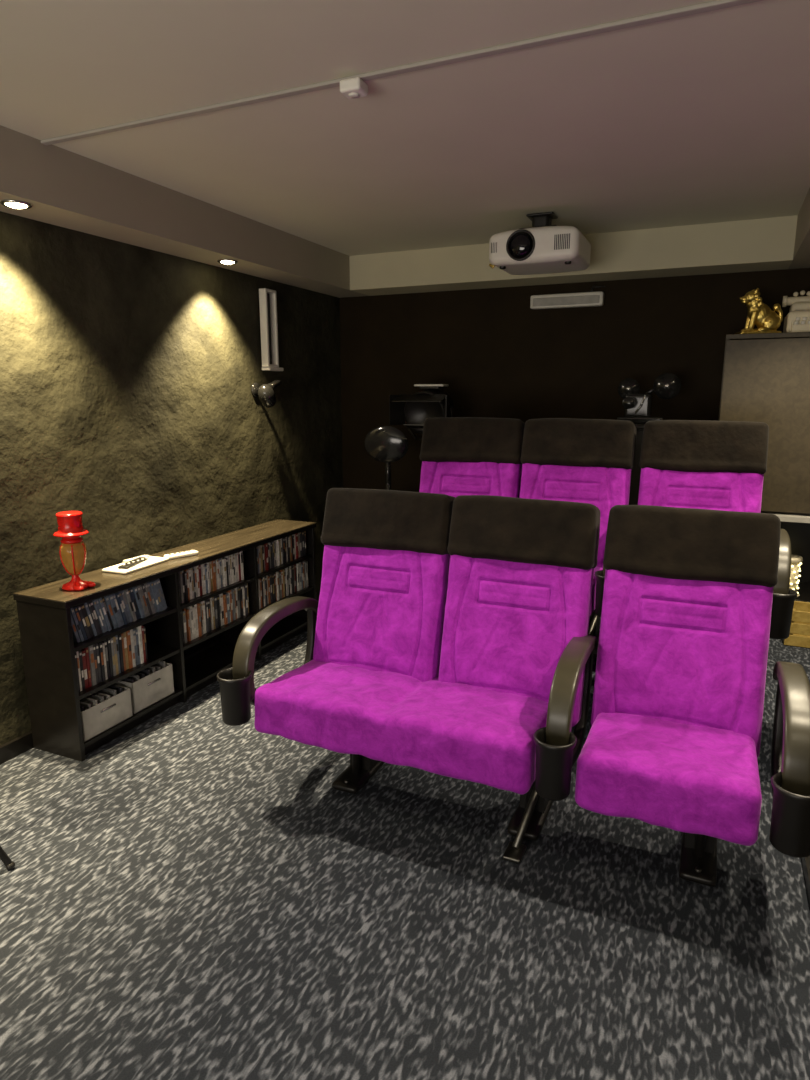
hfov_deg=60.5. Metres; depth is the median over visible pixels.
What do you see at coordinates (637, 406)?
projector
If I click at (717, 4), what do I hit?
cable conduit
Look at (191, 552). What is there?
remote control
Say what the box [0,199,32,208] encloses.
recessed light
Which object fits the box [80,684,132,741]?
storage box
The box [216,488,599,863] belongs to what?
seat
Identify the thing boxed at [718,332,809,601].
cabinet
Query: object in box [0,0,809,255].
ceiling
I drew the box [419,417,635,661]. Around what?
seat
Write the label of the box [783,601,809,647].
wooden crate
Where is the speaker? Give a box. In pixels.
[259,288,283,370]
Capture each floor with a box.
[0,601,809,1079]
[571,617,809,782]
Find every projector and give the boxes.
[489,212,590,274]
[616,373,680,423]
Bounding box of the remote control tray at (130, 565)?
[102,555,168,573]
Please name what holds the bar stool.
on the floor at (194, 896)
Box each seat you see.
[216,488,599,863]
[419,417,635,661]
[575,505,809,886]
[638,420,797,638]
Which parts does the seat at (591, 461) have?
frame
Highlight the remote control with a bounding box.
[164,550,198,559]
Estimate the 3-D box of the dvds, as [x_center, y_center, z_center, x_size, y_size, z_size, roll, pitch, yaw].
[-1.059,0.280,3.683,0.143,0.378,1.830,5,13,23]
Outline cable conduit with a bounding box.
[41,0,762,144]
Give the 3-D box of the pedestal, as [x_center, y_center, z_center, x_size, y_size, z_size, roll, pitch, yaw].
[1.406,-0.164,4.247,0.380,1.085,0.320,5,13,23]
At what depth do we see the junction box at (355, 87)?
2.04 m
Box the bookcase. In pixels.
[13,519,315,761]
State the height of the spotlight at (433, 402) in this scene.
1.569 m
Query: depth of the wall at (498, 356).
4.61 m
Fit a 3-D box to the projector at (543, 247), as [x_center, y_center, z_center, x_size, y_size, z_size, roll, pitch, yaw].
[0.706,-1.562,3.644,0.472,0.272,0.424,5,13,23]
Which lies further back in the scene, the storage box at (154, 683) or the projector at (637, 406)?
the projector at (637, 406)
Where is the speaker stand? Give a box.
[0,846,14,869]
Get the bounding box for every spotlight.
[251,380,281,407]
[389,384,453,440]
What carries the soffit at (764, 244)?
attached to the ceiling
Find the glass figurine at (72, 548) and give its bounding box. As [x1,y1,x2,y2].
[53,511,95,590]
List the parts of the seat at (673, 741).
frame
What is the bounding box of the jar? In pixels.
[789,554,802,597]
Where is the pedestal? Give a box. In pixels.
[629,424,644,504]
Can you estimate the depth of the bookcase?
3.23 m
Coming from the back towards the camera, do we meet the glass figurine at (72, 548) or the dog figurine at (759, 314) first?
the dog figurine at (759, 314)
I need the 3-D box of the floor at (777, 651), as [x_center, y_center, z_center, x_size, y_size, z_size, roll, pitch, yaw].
[1.377,0.625,3.731,2.849,0.250,1.839,5,13,23]
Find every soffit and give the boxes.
[0,125,368,297]
[349,215,797,295]
[788,188,809,268]
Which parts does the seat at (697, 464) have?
frame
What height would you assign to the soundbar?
0.124 m
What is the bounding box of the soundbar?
[530,285,605,309]
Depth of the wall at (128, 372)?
3.42 m
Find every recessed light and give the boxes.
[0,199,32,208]
[217,259,237,263]
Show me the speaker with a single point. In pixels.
(267, 297)
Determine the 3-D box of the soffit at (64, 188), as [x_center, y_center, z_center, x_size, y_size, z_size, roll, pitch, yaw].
[-1.852,-1.197,1.767,0.250,0.220,7.300,5,13,23]
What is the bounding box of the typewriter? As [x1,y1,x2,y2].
[782,290,809,332]
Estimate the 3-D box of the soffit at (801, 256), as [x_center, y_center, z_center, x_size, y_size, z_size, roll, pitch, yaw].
[1.131,-0.925,0.467,0.960,0.220,7.300,5,13,23]
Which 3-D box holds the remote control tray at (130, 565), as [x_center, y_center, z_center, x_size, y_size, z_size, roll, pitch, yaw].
[-1.281,0.110,3.312,0.140,0.029,0.300,5,13,21]
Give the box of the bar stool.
[365,426,408,489]
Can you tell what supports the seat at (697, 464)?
on the floor at (777, 651)
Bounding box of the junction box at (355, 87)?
[340,77,367,98]
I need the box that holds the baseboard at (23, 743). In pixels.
[0,590,319,764]
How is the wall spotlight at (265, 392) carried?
attached to the wall at (128, 372)
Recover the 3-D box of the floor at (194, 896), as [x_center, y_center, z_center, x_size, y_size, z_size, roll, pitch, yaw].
[-0.199,1.264,1.529,4.070,0.100,7.500,5,13,23]
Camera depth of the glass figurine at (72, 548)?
2.88 m
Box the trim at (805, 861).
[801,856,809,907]
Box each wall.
[0,211,342,745]
[339,268,809,491]
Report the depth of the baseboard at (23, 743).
2.94 m
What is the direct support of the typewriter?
on the cabinet
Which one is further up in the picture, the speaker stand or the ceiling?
the ceiling
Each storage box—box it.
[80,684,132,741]
[113,661,173,713]
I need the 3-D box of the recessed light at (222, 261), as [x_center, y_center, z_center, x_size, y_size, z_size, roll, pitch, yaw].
[-0.946,-1.480,3.700,0.108,0.016,0.108,5,13,23]
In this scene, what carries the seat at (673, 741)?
on the floor at (194, 896)
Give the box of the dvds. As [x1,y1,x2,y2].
[70,531,307,692]
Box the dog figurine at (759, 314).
[735,288,782,333]

